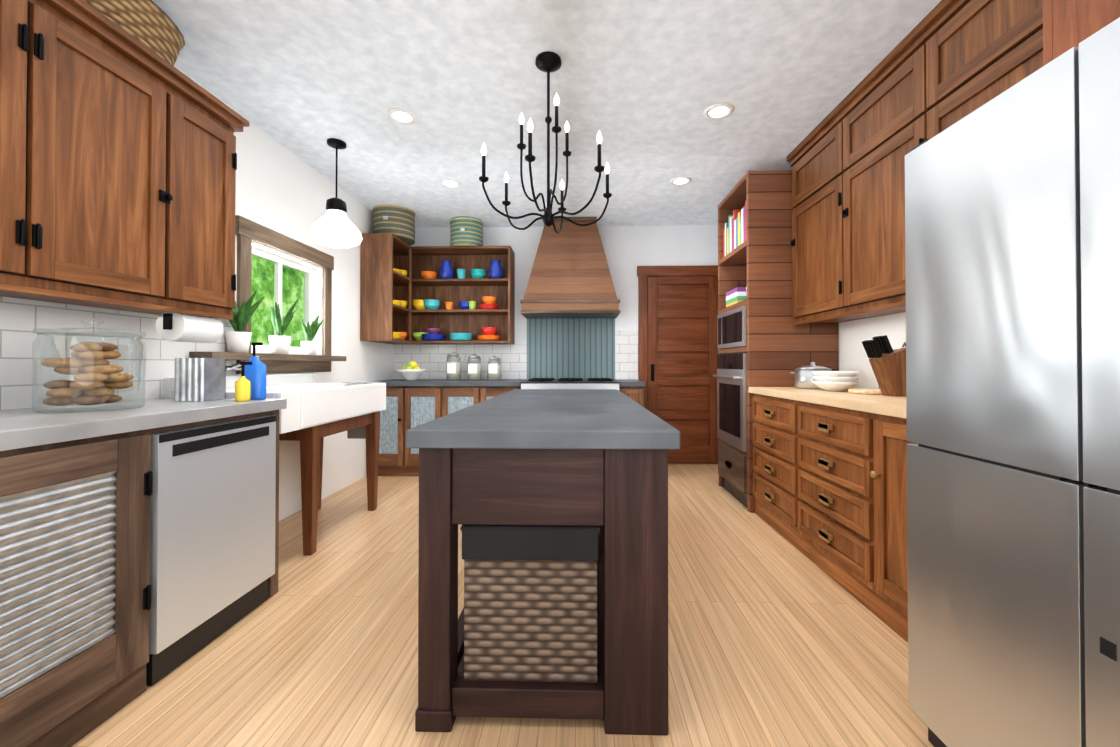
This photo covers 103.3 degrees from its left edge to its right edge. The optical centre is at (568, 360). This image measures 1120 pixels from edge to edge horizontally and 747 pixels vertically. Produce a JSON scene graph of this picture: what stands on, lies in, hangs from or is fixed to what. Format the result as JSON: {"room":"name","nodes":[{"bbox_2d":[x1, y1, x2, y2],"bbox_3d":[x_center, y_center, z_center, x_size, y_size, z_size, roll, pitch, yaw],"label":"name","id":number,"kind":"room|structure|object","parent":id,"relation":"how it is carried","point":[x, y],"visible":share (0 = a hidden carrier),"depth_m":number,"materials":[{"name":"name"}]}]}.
{"room":"kitchen","nodes":[
{"label":"kitchen","id":0,"kind":"room"},
{"bbox_2d":[161,66,393,520],"bbox_3d":[-2.096,-0.207,1.806,0.150,2.600,6.550,0,-1,2],"label":"wall","id":1,"kind":"structure","parent":0,"point":[281,189],"depth_m":3.48,"materials":[{"name":"paint"}]},
{"bbox_2d":[0,0,67,295],"bbox_3d":[-1.855,-0.715,1.169,0.355,0.966,0.564,0,-1,2],"label":"upper cabinet","id":2,"kind":"object","parent":1,"relation":"attached to","point":[33,33],"depth_m":1.39,"materials":[{"name":"brown wood"}]},
{"bbox_2d":[3,0,191,311],"bbox_3d":[-1.843,-0.711,1.614,0.355,0.966,0.604,0,-1,2],"label":"upper cabinet","id":3,"kind":"object","parent":1,"relation":"attached to","point":[118,161],"depth_m":1.67,"materials":[{"name":"brown wood"}]},
{"bbox_2d":[84,0,184,65],"bbox_3d":[-1.832,-1.328,1.764,0.340,0.220,0.580,0,-1,2],"label":"basket","id":4,"kind":"object","parent":3,"relation":"on","point":[151,25],"visible":0.27,"depth_m":1.77,"materials":[{"name":"beige wicker"}]},
{"bbox_2d":[0,296,233,409],"bbox_3d":[-2.028,-0.028,1.382,0.008,0.405,2.510,0,-1,2],"label":"wall tile","id":5,"kind":"structure","parent":1,"relation":"attached to","point":[21,320],"depth_m":1.79,"materials":[{"name":"white tile"}]},
{"bbox_2d":[139,84,243,319],"bbox_3d":[-1.833,-0.708,1.992,0.355,0.966,0.442,0,-1,2],"label":"upper cabinet","id":6,"kind":"object","parent":1,"relation":"attached to","point":[211,245],"depth_m":2.07,"materials":[{"name":"brown wood"}]},
{"bbox_2d":[189,215,345,373],"bbox_3d":[-1.992,-0.391,3.010,0.272,0.950,1.340,0,-1,2],"label":"window","id":7,"kind":"structure","parent":1,"relation":"in","point":[248,232],"depth_m":3.14,"materials":[{"name":"brown wood"}]},
{"bbox_2d":[225,290,264,352],"bbox_3d":[-1.921,-0.227,2.605,0.218,0.363,0.180,0,-1,-22],"label":"potted plant","id":8,"kind":"object","parent":7,"relation":"on","point":[238,340],"depth_m":2.57,"materials":[{"name":"white ceramic"}]},
{"bbox_2d":[269,299,304,354],"bbox_3d":[-1.898,-0.226,2.955,0.206,0.367,0.158,0,-1,41],"label":"potted plant","id":9,"kind":"object","parent":7,"relation":"on","point":[279,344],"depth_m":2.94,"materials":[{"name":"white ceramic"}]},
{"bbox_2d":[304,315,323,354],"bbox_3d":[-1.887,-0.186,3.272,0.148,0.293,0.146,0,-1,-34],"label":"potted plant","id":10,"kind":"object","parent":7,"relation":"on","point":[310,347],"depth_m":3.24,"materials":[{"name":"white ceramic"}]},
{"bbox_2d":[72,463,933,746],"bbox_3d":[-0.046,1.143,1.738,4.350,0.100,6.650,0,-1,2],"label":"floor","id":11,"kind":"structure","parent":0,"point":[776,638],"depth_m":1.63,"materials":[{"name":"brown wood"}]},
{"bbox_2d":[0,454,3,593],"bbox_3d":[-1.716,0.652,0.785,0.655,0.866,0.555,0,-1,2],"label":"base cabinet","id":12,"kind":"object","parent":11,"relation":"on","point":[1,455],"depth_m":1.08,"materials":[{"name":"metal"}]},
{"bbox_2d":[0,430,163,746],"bbox_3d":[-1.704,0.655,1.197,0.655,0.866,0.560,0,-1,2],"label":"base cabinet","id":13,"kind":"object","parent":11,"relation":"on","point":[75,585],"depth_m":1.24,"materials":[{"name":"brown wood"}]},
{"bbox_2d":[0,398,286,453],"bbox_3d":[-1.699,0.196,1.116,0.670,0.048,2.000,0,-1,2],"label":"countertop","id":14,"kind":"structure","parent":13,"relation":"on","point":[23,428],"depth_m":1.41,"materials":[{"name":"grey stone"}]},
{"bbox_2d":[32,319,145,412],"bbox_3d":[-1.726,0.012,1.609,0.280,0.327,0.280,0,-1,2],"label":"cookie jar","id":15,"kind":"object","parent":14,"relation":"on","point":[98,378],"visible":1,"depth_m":1.56,"materials":[{"name":"clear glass"}]},
{"bbox_2d":[174,358,225,400],"bbox_3d":[-1.670,0.084,2.013,0.130,0.190,0.128,0,-1,2],"label":"caddy","id":16,"kind":"object","parent":14,"relation":"on","point":[199,379],"visible":1,"depth_m":1.96,"materials":[{"name":"silver metal"}]},
{"bbox_2d":[235,360,255,401],"bbox_3d":[-1.429,0.092,1.950,0.057,0.173,0.057,0,-1,-43],"label":"soap bottle","id":17,"kind":"object","parent":14,"relation":"on","point":[250,383],"depth_m":1.95,"materials":[{"name":"yellow plastic"}]},
{"bbox_2d":[250,342,266,399],"bbox_3d":[-1.453,0.048,2.051,0.109,0.263,0.060,0,-1,-7],"label":"soap bottle","id":18,"kind":"object","parent":14,"relation":"on","point":[260,392],"depth_m":2.04,"materials":[{"name":"blue plastic"}]},
{"bbox_2d":[146,415,275,685],"bbox_3d":[-1.667,0.672,1.766,0.629,0.842,0.570,0,-1,2],"label":"dishwasher","id":19,"kind":"object","parent":11,"relation":"on","point":[212,539],"visible":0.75,"depth_m":1.67,"materials":[{"name":"grey metal"}]},
{"bbox_2d":[164,361,385,554],"bbox_3d":[-1.685,0.553,2.779,0.606,1.099,1.192,0,-1,2],"label":"farmhouse sink","id":20,"kind":"object","parent":11,"relation":"on","point":[312,415],"visible":0.65,"depth_m":2.61,"materials":[{"name":"white ceramic"}]},
{"bbox_2d":[366,387,412,475],"bbox_3d":[-1.722,0.686,4.581,0.434,0.866,0.655,0,-1,2],"label":"base cabinet","id":21,"kind":"object","parent":11,"relation":"on","point":[410,404],"depth_m":4.26,"materials":[{"name":"brown wood"}]},
{"bbox_2d":[365,379,527,386],"bbox_3d":[-1.194,0.227,4.566,1.492,0.048,0.664,0,-1,2],"label":"countertop","id":22,"kind":"structure","parent":21,"relation":"on","point":[392,382],"depth_m":4.24,"materials":[{"name":"grey stone"}]},
{"bbox_2d":[396,361,425,380],"bbox_3d":[-1.607,0.103,4.526,0.300,0.198,0.300,0,-1,2],"label":"fruit bowl","id":23,"kind":"object","parent":22,"relation":"on","point":[412,370],"visible":1,"depth_m":4.45,"materials":[{"name":"white ceramic"}]},
{"bbox_2d":[446,352,460,379],"bbox_3d":[-1.203,0.056,4.653,0.148,0.295,0.152,0,-1,2],"label":"jar","id":24,"kind":"object","parent":22,"relation":"on","point":[452,368],"depth_m":4.60,"materials":[{"name":"beige"}]},
{"bbox_2d":[467,354,481,379],"bbox_3d":[-0.983,0.066,4.647,0.148,0.275,0.152,0,-1,2],"label":"jar","id":25,"kind":"object","parent":22,"relation":"on","point":[474,372],"depth_m":4.59,"materials":[{"name":"beige"}]},
{"bbox_2d":[487,356,500,379],"bbox_3d":[-0.773,0.076,4.642,0.148,0.255,0.152,0,-1,2],"label":"jar","id":26,"kind":"object","parent":22,"relation":"on","point":[494,370],"depth_m":4.59,"materials":[{"name":"beige"}]},
{"bbox_2d":[413,387,448,475],"bbox_3d":[-1.385,0.686,4.572,0.480,0.866,0.655,0,-1,2],"label":"base cabinet","id":27,"kind":"object","parent":11,"relation":"on","point":[429,403],"depth_m":4.25,"materials":[{"name":"brown wood"}]},
{"bbox_2d":[449,387,488,413],"bbox_3d":[-1.021,0.686,4.562,0.490,0.866,0.655,0,-1,2],"label":"base cabinet","id":28,"kind":"object","parent":11,"relation":"on","point":[460,398],"depth_m":4.24,"materials":[{"name":"brown wood"}]},
{"bbox_2d":[489,387,520,398],"bbox_3d":[-0.671,0.686,4.552,0.450,0.866,0.655,0,-1,2],"label":"base cabinet","id":29,"kind":"object","parent":11,"relation":"on","point":[493,391],"depth_m":4.23,"materials":[{"name":"brown wood"}]},
{"bbox_2d":[406,389,679,734],"bbox_3d":[-0.046,0.653,2.298,0.780,0.890,2.100,0,-1,2],"label":"island table","id":30,"kind":"object","parent":11,"relation":"on","point":[584,457],"visible":0.85,"depth_m":1.31,"materials":[{"name":"wood"}]},
{"bbox_2d":[460,524,599,682],"bbox_3d":[-0.111,0.736,1.557,0.428,0.476,0.460,0,-1,2],"label":"basket","id":31,"kind":"object","parent":30,"relation":"on","point":[530,602],"visible":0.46,"depth_m":1.34,"materials":[{"name":"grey wicker"}]},
{"bbox_2d":[521,378,618,389],"bbox_3d":[0.025,0.650,4.478,0.925,0.935,0.748,0,-1,2],"label":"range","id":32,"kind":"object","parent":11,"relation":"on","point":[571,383],"visible":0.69,"depth_m":4.17,"materials":[{"name":"silver metal"}]},
{"bbox_2d":[619,383,644,407],"bbox_3d":[0.616,0.686,4.517,0.235,0.866,0.655,0,-1,2],"label":"base cabinet","id":33,"kind":"object","parent":11,"relation":"on","point":[637,394],"depth_m":4.20,"materials":[{"name":"brown wood"}]},
{"bbox_2d":[615,379,644,386],"bbox_3d":[0.616,0.227,4.517,0.235,0.048,0.664,0,-1,2],"label":"countertop","id":34,"kind":"structure","parent":33,"relation":"on","point":[624,382],"depth_m":4.19,"materials":[{"name":"grey stone"}]},
{"bbox_2d":[752,395,792,544],"bbox_3d":[1.637,0.669,2.879,0.634,0.870,0.675,0,-1,2],"label":"base cabinet","id":35,"kind":"object","parent":11,"relation":"on","point":[773,418],"depth_m":2.85,"materials":[{"name":"brown wood"}]},
{"bbox_2d":[712,170,838,511],"bbox_3d":[1.610,-0.141,3.591,0.726,2.500,0.720,0,-1,2],"label":"tall cabinet","id":36,"kind":"object","parent":11,"relation":"on","point":[763,341],"visible":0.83,"depth_m":3.24,"materials":[{"name":"brown wood"}]},
{"bbox_2d":[723,201,746,306],"bbox_3d":[1.484,-0.843,3.615,0.250,0.783,0.570,0,-1,2],"label":"books","id":37,"kind":"object","parent":36,"relation":"in","point":[734,233],"visible":0.17,"depth_m":3.63,"materials":[{"name":"multicoloured"}]},
{"bbox_2d":[793,403,864,605],"bbox_3d":[1.618,0.662,2.175,0.634,0.870,0.735,0,-1,2],"label":"base cabinet","id":38,"kind":"object","parent":11,"relation":"on","point":[830,482],"depth_m":2.20,"materials":[{"name":"brown wood"}]},
{"bbox_2d":[749,387,905,418],"bbox_3d":[1.613,0.204,2.267,0.649,0.044,1.911,0,-1,2],"label":"countertop","id":39,"kind":"structure","parent":38,"relation":"on","point":[893,406],"depth_m":2.18,"materials":[{"name":"beige wood"}]},
{"bbox_2d":[791,362,830,388],"bbox_3d":[1.632,0.098,2.998,0.266,0.180,0.224,0,-1,2],"label":"steel pot","id":40,"kind":"object","parent":39,"relation":"on","point":[804,379],"visible":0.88,"depth_m":2.93,"materials":[{"name":"silver metal"}]},
{"bbox_2d":[812,371,859,391],"bbox_3d":[1.625,0.125,2.697,0.250,0.120,0.246,0,-1,2],"label":"plate stack","id":41,"kind":"object","parent":39,"relation":"on","point":[841,381],"visible":1,"depth_m":2.62,"materials":[{"name":"white ceramic"}]},
{"bbox_2d":[848,388,881,394],"bbox_3d":[1.698,0.173,2.475,0.229,0.022,0.229,0,-1,-4],"label":"cutting board","id":42,"kind":"object","parent":39,"relation":"on","point":[865,391],"depth_m":2.42,"materials":[{"name":"brown wood"}]},
{"bbox_2d":[862,335,905,395],"bbox_3d":[1.659,0.027,2.287,0.230,0.310,0.100,0,-1,2],"label":"knife block","id":43,"kind":"object","parent":39,"relation":"on","point":[887,363],"visible":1,"depth_m":2.25,"materials":[{"name":"brown wood"}]},
{"bbox_2d":[865,415,917,642],"bbox_3d":[1.602,0.657,1.595,0.634,0.870,0.575,0,-1,2],"label":"base cabinet","id":44,"kind":"object","parent":11,"relation":"on","point":[886,570],"depth_m":1.81,"materials":[{"name":"brown wood"}]},
{"bbox_2d":[905,17,1119,746],"bbox_3d":[1.423,0.233,0.829,0.902,1.702,0.905,0,-1,2],"label":"fridge","id":45,"kind":"object","parent":11,"relation":"on","point":[1012,236],"visible":1,"depth_m":0.96,"materials":[{"name":"grey metal"}]},
{"bbox_2d":[152,0,941,227],"bbox_3d":[-0.046,-1.557,1.763,4.350,0.100,6.650,0,-1,2],"label":"ceiling","id":46,"kind":"structure","parent":0,"point":[641,86],"depth_m":2.43,"materials":[{"name":"white paint"}]},
{"bbox_2d":[308,138,362,247],"bbox_3d":[-1.587,-1.138,3.036,0.330,0.714,0.330,0,-1,2],"label":"pendant lamp","id":47,"kind":"object","parent":46,"relation":"hanging from","point":[334,226],"visible":1,"depth_m":2.97,"materials":[{"name":"white glass"}]},
{"bbox_2d":[387,108,416,124],"bbox_3d":[-1.016,-1.493,2.714,0.168,0.010,0.168,0,-1,-7],"label":"recessed light","id":48,"kind":"object","parent":46,"relation":"in","point":[399,115],"depth_m":2.71,"materials":[{"name":"white"}]},
{"bbox_2d":[440,179,460,187],"bbox_3d":[-0.989,-1.484,3.723,0.168,0.010,0.168,0,-1,-7],"label":"recessed light","id":49,"kind":"object","parent":46,"relation":"in","point":[449,183],"depth_m":3.72,"materials":[{"name":"white"}]},
{"bbox_2d":[479,51,611,232],"bbox_3d":[-0.099,-1.085,2.215,0.649,0.834,0.676,0,-1,2],"label":"chandelier","id":50,"kind":"object","parent":46,"relation":"hanging from","point":[548,62],"visible":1,"depth_m":2.20,"materials":[{"name":"black metal"}]},
{"bbox_2d":[670,176,690,185],"bbox_3d":[0.931,-1.485,3.671,0.168,0.010,0.168,0,-1,-7],"label":"recessed light","id":51,"kind":"object","parent":46,"relation":"in","point":[678,181],"depth_m":3.67,"materials":[{"name":"white"}]},
{"bbox_2d":[704,103,733,119],"bbox_3d":[0.903,-1.494,2.662,0.168,0.010,0.168,0,-1,-7],"label":"recessed light","id":52,"kind":"object","parent":46,"relation":"in","point":[717,111],"depth_m":2.66,"materials":[{"name":"white"}]},
{"bbox_2d":[410,225,717,379],"bbox_3d":[0.040,-0.178,4.949,4.250,2.600,0.150,0,-1,2],"label":"wall","id":53,"kind":"structure","parent":0,"point":[628,250],"depth_m":4.87,"materials":[{"name":"paint"}]},
{"bbox_2d":[360,233,514,343],"bbox_3d":[-1.272,-0.687,4.527,1.340,1.010,0.765,0,-1,2],"label":"corner shelf unit","id":54,"kind":"object","parent":53,"relation":"attached to","point":[384,285],"visible":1,"depth_m":4.75,"materials":[{"name":"brown wood"}]},
{"bbox_2d":[372,205,415,244],"bbox_3d":[-1.735,-1.361,4.423,0.399,0.334,0.399,0,-1,-43],"label":"basket","id":55,"kind":"object","parent":54,"relation":"on","point":[398,221],"depth_m":4.26,"materials":[{"name":"teal wicker"}]},
{"bbox_2d":[393,268,407,276],"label":"bowl","id":56,"kind":"object","parent":54,"relation":"on","point":[403,272],"depth_m":4.60,"materials":[{"name":"yellow ceramic"}]},
{"bbox_2d":[393,332,407,339],"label":"bowl","id":57,"kind":"object","parent":54,"relation":"on","point":[397,335],"depth_m":4.41,"materials":[{"name":"yellow ceramic"}]},
{"bbox_2d":[393,299,439,309],"label":"bowls","id":58,"kind":"object","parent":54,"relation":"on","point":[427,304],"depth_m":4.67,"materials":[{"name":"blue"}]},
{"bbox_2d":[413,328,472,340],"label":"dishes","id":59,"kind":"object","parent":54,"relation":"on","point":[432,335],"depth_m":4.66,"materials":[{"name":"blue ceramic"}]},
{"bbox_2d":[421,260,465,278],"label":"dishes","id":60,"kind":"object","parent":54,"relation":"on","point":[446,272],"depth_m":4.69,"materials":[{"name":"blue ceramic"}]},
{"bbox_2d":[445,302,452,308],"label":"cup","id":61,"kind":"object","parent":54,"relation":"on","point":[449,305],"depth_m":4.70,"materials":[{"name":"orange ceramic"}]},
{"bbox_2d":[450,216,483,245],"bbox_3d":[-1.082,-1.343,4.725,0.350,0.304,0.350,0,-1,-43],"label":"basket","id":62,"kind":"object","parent":54,"relation":"on","point":[464,230],"depth_m":4.58,"materials":[{"name":"teal wicker"}]},
{"bbox_2d":[459,296,498,308],"label":"dishes","id":63,"kind":"object","parent":54,"relation":"on","point":[489,302],"depth_m":4.66,"materials":[{"name":"blue"}]},
{"bbox_2d":[471,260,502,278],"label":"dishes","id":64,"kind":"object","parent":54,"relation":"on","point":[495,270],"depth_m":4.67,"materials":[{"name":"blue ceramic"}]},
{"bbox_2d":[478,327,500,340],"label":"dishes","id":65,"kind":"object","parent":54,"relation":"on","point":[489,333],"depth_m":4.65,"materials":[{"name":"red ceramic"}]},
{"bbox_2d":[394,330,637,378],"bbox_3d":[-0.583,-0.061,4.886,2.692,0.535,0.008,0,-1,2],"label":"wall tile","id":66,"kind":"structure","parent":53,"relation":"attached to","point":[430,359],"depth_m":4.89,"materials":[{"name":"white tile"}]},
{"bbox_2d":[520,217,619,318],"bbox_3d":[0.026,-0.970,4.620,0.984,1.015,0.512,0,-1,2],"label":"range hood","id":67,"kind":"object","parent":53,"relation":"attached to","point":[570,276],"visible":0.96,"depth_m":4.45,"materials":[{"name":"brown wood"}]},
{"bbox_2d":[527,318,614,379],"bbox_3d":[0.028,-0.129,4.868,0.970,0.700,0.012,0,-1,2],"label":"backsplash","id":68,"kind":"structure","parent":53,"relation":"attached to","point":[559,348],"depth_m":4.86,"materials":[{"name":"teal metal"}]},
{"bbox_2d":[637,265,718,463],"bbox_3d":[1.252,0.046,4.805,1.000,2.150,0.060,0,-1,2],"label":"back door","id":69,"kind":"structure","parent":53,"relation":"in","point":[677,344],"depth_m":4.82,"materials":[{"name":"brown wood"}]},
{"bbox_2d":[838,312,905,388],"bbox_3d":[2.003,-0.208,1.695,0.150,2.600,6.550,0,-1,2],"label":"wall","id":70,"kind":"structure","parent":0,"point":[853,335],"depth_m":2.94,"materials":[{"name":"paint"}]},
{"bbox_2d":[787,112,876,323],"bbox_3d":[1.781,-0.885,2.871,0.344,1.216,0.714,0,-1,2],"label":"upper cabinet","id":71,"kind":"object","parent":70,"relation":"attached to","point":[810,161],"depth_m":2.94,"materials":[{"name":"brown wood"}]},
{"bbox_2d":[831,36,906,315],"bbox_3d":[1.765,-0.891,2.273,0.344,1.216,0.766,0,-1,2],"label":"upper cabinet","id":72,"kind":"object","parent":70,"relation":"attached to","point":[869,125],"depth_m":2.35,"materials":[{"name":"brown wood"}]},
{"bbox_2d":[907,0,1042,153],"bbox_3d":[1.749,-0.896,1.675,0.344,1.216,0.714,0,-1,2],"label":"upper cabinet","id":73,"kind":"object","parent":70,"relation":"attached to","point":[941,66],"depth_m":1.77,"materials":[{"name":"brown wood"}]},
{"bbox_2d":[1043,0,1119,65],"bbox_3d":[1.651,-1.114,0.817,0.494,0.796,0.950,0,-1,2],"label":"upper cabinet","id":74,"kind":"object","parent":70,"relation":"attached to","point":[1066,23],"depth_m":1.25,"materials":[{"name":"brown wood"}]},
{"label":"outside","id":75,"kind":"structure","parent":0,"visible":0},
{"bbox_2d":[251,255,303,346],"bbox_3d":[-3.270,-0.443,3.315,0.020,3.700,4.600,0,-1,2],"label":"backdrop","id":76,"kind":"structure","parent":75,"point":[266,284],"depth_m":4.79,"materials":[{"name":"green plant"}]}
]}

